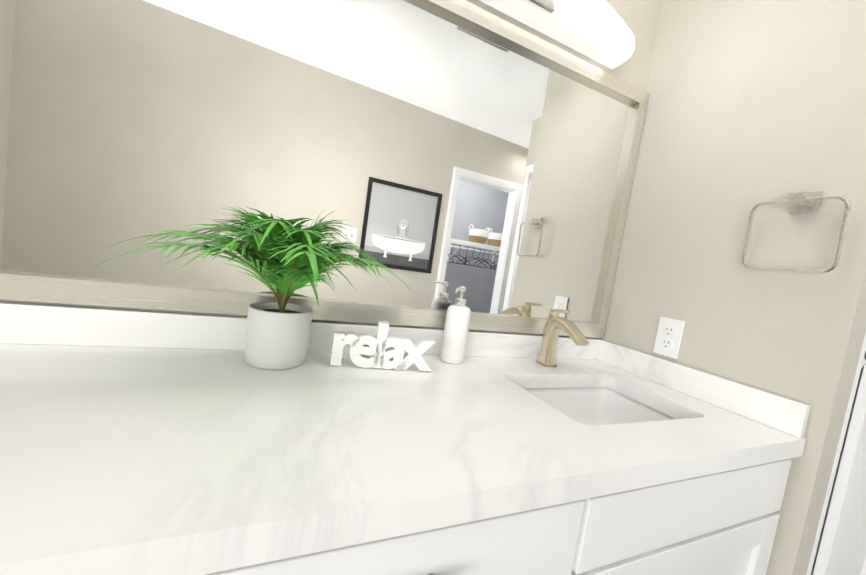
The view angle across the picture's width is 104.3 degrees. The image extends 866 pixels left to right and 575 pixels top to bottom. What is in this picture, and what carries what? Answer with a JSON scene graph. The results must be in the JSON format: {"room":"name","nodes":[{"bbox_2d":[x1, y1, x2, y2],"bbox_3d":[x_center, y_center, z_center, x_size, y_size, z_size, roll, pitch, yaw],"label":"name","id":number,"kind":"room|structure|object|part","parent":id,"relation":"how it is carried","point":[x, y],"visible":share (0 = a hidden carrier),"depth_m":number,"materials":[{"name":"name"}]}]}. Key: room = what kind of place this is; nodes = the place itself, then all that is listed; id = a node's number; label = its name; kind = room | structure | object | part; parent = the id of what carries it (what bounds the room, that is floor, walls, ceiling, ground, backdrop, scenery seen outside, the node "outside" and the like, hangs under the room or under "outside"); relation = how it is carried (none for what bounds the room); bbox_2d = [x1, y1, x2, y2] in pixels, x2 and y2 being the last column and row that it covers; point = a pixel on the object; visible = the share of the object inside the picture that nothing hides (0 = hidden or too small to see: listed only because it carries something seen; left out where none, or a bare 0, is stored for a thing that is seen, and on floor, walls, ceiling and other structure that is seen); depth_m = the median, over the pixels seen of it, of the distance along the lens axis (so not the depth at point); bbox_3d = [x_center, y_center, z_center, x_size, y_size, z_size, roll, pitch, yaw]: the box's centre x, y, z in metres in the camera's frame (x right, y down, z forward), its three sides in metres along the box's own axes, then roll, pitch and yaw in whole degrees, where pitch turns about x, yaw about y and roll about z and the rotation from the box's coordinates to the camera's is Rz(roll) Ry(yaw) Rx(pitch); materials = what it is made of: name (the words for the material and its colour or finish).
{"room":"bathroom","nodes":[
{"label":"bathroom","id":0,"kind":"room"},
{"bbox_2d":[466,0,662,91],"bbox_3d":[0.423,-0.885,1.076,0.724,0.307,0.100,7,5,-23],"label":"wall","id":1,"kind":"structure","parent":0,"point":[640,18],"depth_m":1.14,"materials":[{"name":"paint"}]},
{"bbox_2d":[0,302,599,357],"bbox_3d":[-0.250,0.128,0.861,1.900,0.074,0.019,7,5,-23],"label":"backsplash","id":2,"kind":"structure","parent":1,"relation":"attached to","point":[60,325],"depth_m":0.71,"materials":[{"name":"white stone"}]},
{"bbox_2d":[0,0,648,337],"bbox_3d":[-0.180,-0.343,0.879,1.854,0.877,0.131,7,5,-23],"label":"mirror","id":3,"kind":"object","parent":1,"relation":"attached to","point":[434,154],"depth_m":0.79,"materials":[{"name":"clear glass"}]},
{"bbox_2d":[479,0,634,68],"bbox_3d":[0.227,-0.829,0.874,0.810,0.197,0.128,7,5,-23],"label":"sconce","id":4,"kind":"object","parent":1,"relation":"attached to","point":[599,31],"visible":1,"depth_m":0.93,"materials":[{"name":"white glass"}]},
{"bbox_2d":[600,0,865,574],"bbox_3d":[1.030,-0.046,1.070,0.555,2.560,0.587,7,5,-23],"label":"wall","id":5,"kind":"structure","parent":0,"point":[751,104],"depth_m":0.86,"materials":[{"name":"paint"}]},
{"bbox_2d":[653,317,684,358],"bbox_3d":[0.717,0.152,1.024,0.008,0.116,0.072,7,5,-23],"label":"electrical outlet","id":6,"kind":"object","parent":5,"relation":"attached to","point":[668,337],"visible":1,"depth_m":1.02,"materials":[{"name":"white plastic"}]},
{"bbox_2d":[596,339,810,437],"bbox_3d":[0.714,0.261,0.981,0.020,0.074,0.535,7,5,-23],"label":"backsplash","id":7,"kind":"structure","parent":5,"relation":"attached to","point":[788,415],"depth_m":0.88,"materials":[{"name":"white stone"}]},
{"bbox_2d":[742,190,850,272],"bbox_3d":[0.835,-0.131,0.776,0.048,0.190,0.166,7,5,-23],"label":"towel ring","id":8,"kind":"object","parent":5,"relation":"attached to","point":[802,201],"visible":1,"depth_m":0.76,"materials":[{"name":"silver metal"}]},
{"bbox_3d":[0.873,1.331,0.090,5.180,0.060,3.200,7,5,-23],"label":"floor","id":9,"kind":"structure","parent":0,"visible":0},
{"bbox_2d":[128,450,802,574],"bbox_3d":[-0.215,0.663,0.642,1.894,0.860,0.580,7,5,-23],"label":"bathroom vanity","id":10,"kind":"object","parent":9,"relation":"on","point":[721,520],"depth_m":0.51,"materials":[{"name":"white wood"}]},
{"bbox_2d":[0,342,805,574],"bbox_3d":[-0.154,0.218,0.619,1.900,0.040,0.558,7,5,-23],"label":"countertop","id":11,"kind":"structure","parent":10,"relation":"on","point":[115,460],"depth_m":0.46,"materials":[{"name":"white stone"}]},
{"bbox_2d":[92,206,402,369],"bbox_3d":[-0.290,0.007,0.595,0.508,0.340,0.384,7,5,-23],"label":"plant","id":12,"kind":"object","parent":11,"relation":"on","point":[286,259],"visible":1,"depth_m":0.66,"materials":[{"name":"green plant"}]},
{"bbox_3d":[-0.335,0.102,0.730,0.127,0.120,0.127,7,5,-23],"label":"pot","id":13,"kind":"part","parent":12,"relation":"part of","materials":[{"name":"ceramic"}]},
{"bbox_2d":[330,321,434,371],"bbox_3d":[-0.112,0.136,0.793,0.238,0.108,0.027,7,4,-14],"label":"sign","id":14,"kind":"object","parent":11,"relation":"on","point":[368,350],"visible":1,"depth_m":0.78,"materials":[{"name":"white wood"}]},
{"bbox_2d":[440,286,470,363],"bbox_3d":[0.066,0.100,0.931,0.070,0.210,0.067,7,5,-23],"label":"soap dispenser","id":15,"kind":"object","parent":11,"relation":"on","point":[456,329],"visible":1,"depth_m":0.91,"materials":[{"name":"white ceramic"}]},
{"bbox_2d":[532,308,591,381],"bbox_3d":[0.403,0.161,1.011,0.085,0.175,0.154,7,5,-23],"label":"faucet","id":16,"kind":"object","parent":11,"relation":"on","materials":[{"name":"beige metal"}]},
{"bbox_2d":[520,382,683,421],"bbox_3d":[0.399,0.372,0.846,0.454,0.160,0.326,7,5,-23],"label":"sink","id":17,"kind":"object","parent":11,"relation":"in","point":[586,401],"depth_m":0.99,"materials":[{"name":"white ceramic"}]},
{"bbox_2d":[806,332,865,574],"bbox_3d":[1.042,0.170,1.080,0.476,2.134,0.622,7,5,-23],"label":"door frame","id":18,"kind":"structure","parent":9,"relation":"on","point":[839,546],"depth_m":0.81,"materials":[{"name":"white wood"}]}
]}

